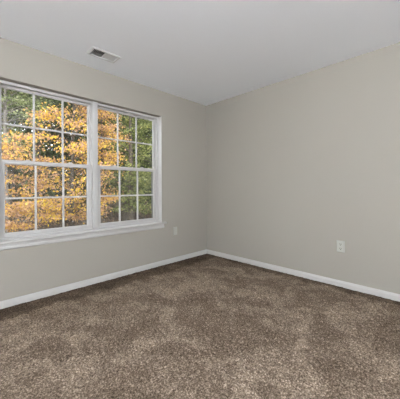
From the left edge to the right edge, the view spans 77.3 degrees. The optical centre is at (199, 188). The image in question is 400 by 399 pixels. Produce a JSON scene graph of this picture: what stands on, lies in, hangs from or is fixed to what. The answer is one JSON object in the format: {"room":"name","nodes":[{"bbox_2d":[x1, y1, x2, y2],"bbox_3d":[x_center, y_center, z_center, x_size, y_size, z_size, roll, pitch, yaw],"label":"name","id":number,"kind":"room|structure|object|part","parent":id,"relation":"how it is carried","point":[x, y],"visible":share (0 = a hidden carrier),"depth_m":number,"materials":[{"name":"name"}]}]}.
{"room":"empty bedroom","nodes":[
{"label":"empty bedroom","id":0,"kind":"room"},
{"bbox_2d":[0,37,206,300],"bbox_3d":[-2.261,-0.111,1.905,6.860,2.890,0.180,0,0,-45],"label":"wall","id":1,"kind":"structure","parent":0,"point":[32,269],"depth_m":3.06,"materials":[{"name":"beige paint"}]},
{"bbox_2d":[0,80,92,239],"bbox_3d":[-1.585,-0.264,2.633,0.892,1.482,0.104,0,0,-45],"label":"window","id":2,"kind":"structure","parent":1,"relation":"in","point":[3,84],"depth_m":2.58,"materials":[{"name":"white plastic"}]},
{"bbox_3d":[-1.598,-0.612,2.645,0.856,0.747,0.030,0,0,-45],"label":"sash","id":3,"kind":"part","parent":2,"relation":"part of","materials":[{"name":"white plastic"}]},
{"bbox_3d":[-1.568,0.093,2.618,0.852,0.731,0.035,0,0,-45],"label":"sash","id":4,"kind":"part","parent":2,"relation":"part of","materials":[{"name":"white plastic"}]},
{"bbox_3d":[-1.613,0.102,2.663,0.856,0.713,0.010,0,0,-45],"label":"screen frame","id":5,"kind":"part","parent":2,"relation":"part of","materials":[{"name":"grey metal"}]},
{"bbox_2d":[0,224,163,250],"bbox_3d":[-1.165,0.523,2.856,1.862,0.060,0.014,0,0,-45],"label":"apron","id":6,"kind":"object","parent":1,"relation":"attached to","point":[128,230],"visible":0.87,"depth_m":2.67,"materials":[{"name":"white paint"}]},
{"bbox_2d":[0,222,166,243],"bbox_3d":[-1.182,0.484,2.873,1.910,0.018,0.118,0,0,-45],"label":"window stool","id":7,"kind":"structure","parent":1,"relation":"attached to","point":[153,223],"depth_m":2.65,"materials":[{"name":"white paint"}]},
{"bbox_2d":[0,249,206,308],"bbox_3d":[-2.186,1.064,1.835,6.500,0.100,0.018,0,0,-45],"label":"baseboard","id":8,"kind":"structure","parent":1,"relation":"attached to","point":[34,296],"depth_m":2.77,"materials":[{"name":"white paint"}]},
{"bbox_2d":[90,101,158,229],"bbox_3d":[-0.948,-0.267,3.253,0.925,1.482,0.122,0,0,-45],"label":"window","id":9,"kind":"structure","parent":1,"relation":"in","point":[154,171],"depth_m":3.17,"materials":[{"name":"white plastic"}]},
{"bbox_3d":[-0.955,-0.614,3.284,0.853,0.747,0.030,0,0,-45],"label":"sash","id":10,"kind":"part","parent":9,"relation":"part of","materials":[{"name":"white plastic"}]},
{"bbox_3d":[-0.925,0.090,3.258,0.849,0.731,0.035,0,0,-45],"label":"sash","id":11,"kind":"part","parent":9,"relation":"part of","materials":[{"name":"white plastic"}]},
{"bbox_3d":[-0.970,0.100,3.303,0.853,0.713,0.010,0,0,-45],"label":"screen frame","id":12,"kind":"part","parent":9,"relation":"part of","materials":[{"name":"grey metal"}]},
{"bbox_2d":[158,116,161,221],"bbox_3d":[-0.563,-0.269,3.521,0.002,1.482,0.076,0,0,-45],"label":"lining","id":13,"kind":"object","parent":1,"relation":"attached to","point":[159,118],"visible":0.93,"depth_m":3.52,"materials":[{"name":"white paint"}]},
{"bbox_2d":[173,227,176,234],"bbox_3d":[-0.360,0.621,3.660,0.072,0.118,0.008,0,0,-45],"label":"wall plate","id":14,"kind":"object","parent":1,"relation":"attached to","point":[174,228],"visible":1,"depth_m":3.65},
{"bbox_2d":[0,254,399,398],"bbox_3d":[0.030,1.191,-0.392,6.500,0.266,6.300,0,0,-45],"label":"floor","id":15,"kind":"structure","parent":0,"point":[205,326],"depth_m":1.77,"materials":[{"name":"brown carpet"}]},
{"bbox_2d":[0,0,399,105],"bbox_3d":[0.018,-1.466,-0.392,6.500,0.200,6.300,0,0,-45],"label":"ceiling","id":16,"kind":"structure","parent":0,"point":[204,52],"depth_m":2.24,"materials":[{"name":"paint"}]},
{"bbox_2d":[86,46,120,62],"bbox_3d":[-0.982,-1.451,2.556,0.294,0.191,0.174,0,0,-45],"label":"ceiling vent","id":17,"kind":"object","parent":16,"relation":"in","point":[94,51],"visible":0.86,"depth_m":2.56,"materials":[{"name":"white metal"}]},
{"bbox_2d":[206,42,399,293],"bbox_3d":[2.455,-0.132,1.900,0.180,2.890,6.480,0,0,-45],"label":"wall","id":18,"kind":"structure","parent":0,"point":[300,165],"depth_m":2.90,"materials":[{"name":"beige paint"}]},
{"bbox_2d":[207,249,399,301],"bbox_3d":[2.332,1.044,1.889,0.018,0.100,6.286,0,0,-45],"label":"baseboard","id":19,"kind":"structure","parent":18,"relation":"attached to","point":[385,294],"depth_m":2.88,"materials":[{"name":"white paint"}]},
{"bbox_2d":[337,240,344,252],"bbox_3d":[1.522,0.627,2.707,0.010,0.124,0.080,0,0,-45],"label":"wall outlet","id":20,"kind":"object","parent":18,"relation":"attached to","point":[340,244],"visible":1,"depth_m":2.70,"materials":[{"name":"beige plastic"}]},
{"label":"outside","id":21,"kind":"structure","parent":0,"visible":0},
{"bbox_2d":[10,184,150,231],"bbox_3d":[-17.712,1.164,29.141,80.000,6.174,59.400,0,0,-45],"label":"ground","id":22,"kind":"structure","parent":21,"point":[116,215],"depth_m":21.48,"materials":[{"name":"soil"}]},
{"bbox_2d":[1,90,23,186],"bbox_3d":[-17.428,-4.618,18.352,8.326,14.102,8.176,0,0,-19],"label":"broadleaf tree","id":23,"kind":"object","parent":22,"relation":"on","point":[8,117],"visible":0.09,"depth_m":19.71,"materials":[{"name":"green plant"}]},
{"bbox_2d":[1,88,50,232],"bbox_3d":[-10.154,-2.421,13.032,4.298,11.188,3.975,0,0,-45],"label":"broadleaf tree","id":24,"kind":"object","parent":22,"relation":"on","point":[5,99],"visible":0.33,"depth_m":13.19,"materials":[{"name":"green plant"}]},
{"bbox_2d":[1,90,57,201],"bbox_3d":[-19.082,-5.188,26.183,9.704,13.833,9.878,0,0,-7],"label":"broadleaf tree","id":25,"kind":"object","parent":22,"relation":"on","point":[10,92],"visible":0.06,"depth_m":24.47,"materials":[{"name":"green plant"}]},
{"bbox_2d":[2,130,60,232],"bbox_3d":[-7.474,0.648,9.702,3.814,5.718,3.768,0,0,-17],"label":"maple tree","id":26,"kind":"object","parent":22,"relation":"on","point":[11,209],"visible":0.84,"depth_m":9.63,"materials":[{"name":"orange plant"}]},
{"bbox_2d":[2,92,71,229],"bbox_3d":[-9.748,-3.499,14.963,4.242,13.367,4.219,0,0,-30],"label":"broadleaf tree","id":27,"kind":"object","parent":22,"relation":"on","point":[52,102],"visible":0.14,"depth_m":14.90,"materials":[{"name":"green plant"}]},
{"bbox_2d":[2,89,114,221],"bbox_3d":[-11.142,-4.960,19.853,8.648,15.391,8.741,0,0,-24],"label":"broadleaf tree","id":28,"kind":"object","parent":22,"relation":"on","point":[52,153],"visible":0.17,"depth_m":18.81,"materials":[{"name":"green plant"}]},
{"bbox_2d":[9,102,131,225],"bbox_3d":[-5.331,-1.026,10.779,4.482,9.368,4.153,0,0,25],"label":"maple tree","id":29,"kind":"object","parent":22,"relation":"on","point":[74,148],"visible":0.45,"depth_m":10.26,"materials":[{"name":"orange plant"}]},
{"bbox_2d":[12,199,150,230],"bbox_3d":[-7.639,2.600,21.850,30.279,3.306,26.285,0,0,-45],"label":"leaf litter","id":30,"kind":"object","parent":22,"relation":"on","point":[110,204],"visible":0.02,"depth_m":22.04,"materials":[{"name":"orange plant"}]},
{"bbox_2d":[46,116,118,205],"bbox_3d":[-11.311,-6.059,26.161,9.407,16.413,9.557,0,0,20],"label":"broadleaf tree","id":31,"kind":"object","parent":22,"relation":"on","point":[66,136],"visible":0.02,"depth_m":24.38,"materials":[{"name":"green plant"}]},
{"bbox_2d":[70,105,130,222],"bbox_3d":[-4.889,-0.879,12.310,2.952,9.080,2.954,0,0,-45],"label":"maple tree","id":32,"kind":"object","parent":22,"relation":"on","point":[106,128],"visible":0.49,"depth_m":12.27,"materials":[{"name":"orange plant"}]},
{"bbox_2d":[68,107,151,220],"bbox_3d":[-6.462,-4.655,20.379,8.364,15.075,8.851,0,0,-45],"label":"broadleaf tree","id":33,"kind":"object","parent":22,"relation":"on","point":[123,214],"visible":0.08,"depth_m":19.15,"materials":[{"name":"green plant"}]},
{"bbox_2d":[100,112,151,219],"bbox_3d":[-3.918,-1.931,14.028,3.608,11.300,4.005,0,0,-45],"label":"broadleaf tree","id":34,"kind":"object","parent":22,"relation":"on","point":[131,201],"visible":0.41,"depth_m":13.87,"materials":[{"name":"green plant"}]},
{"bbox_2d":[119,118,151,203],"bbox_3d":[-4.444,-5.007,24.487,9.089,15.303,9.572,0,0,-41],"label":"broadleaf tree","id":35,"kind":"object","parent":22,"relation":"on","point":[134,118],"visible":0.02,"depth_m":23.27,"materials":[{"name":"green plant"}]},
{"bbox_2d":[121,117,151,215],"bbox_3d":[-2.507,-1.897,15.029,4.642,11.403,4.718,0,0,-45],"label":"broadleaf tree","id":36,"kind":"object","parent":22,"relation":"on","point":[148,174],"visible":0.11,"depth_m":14.60,"materials":[{"name":"green plant"}]}
]}

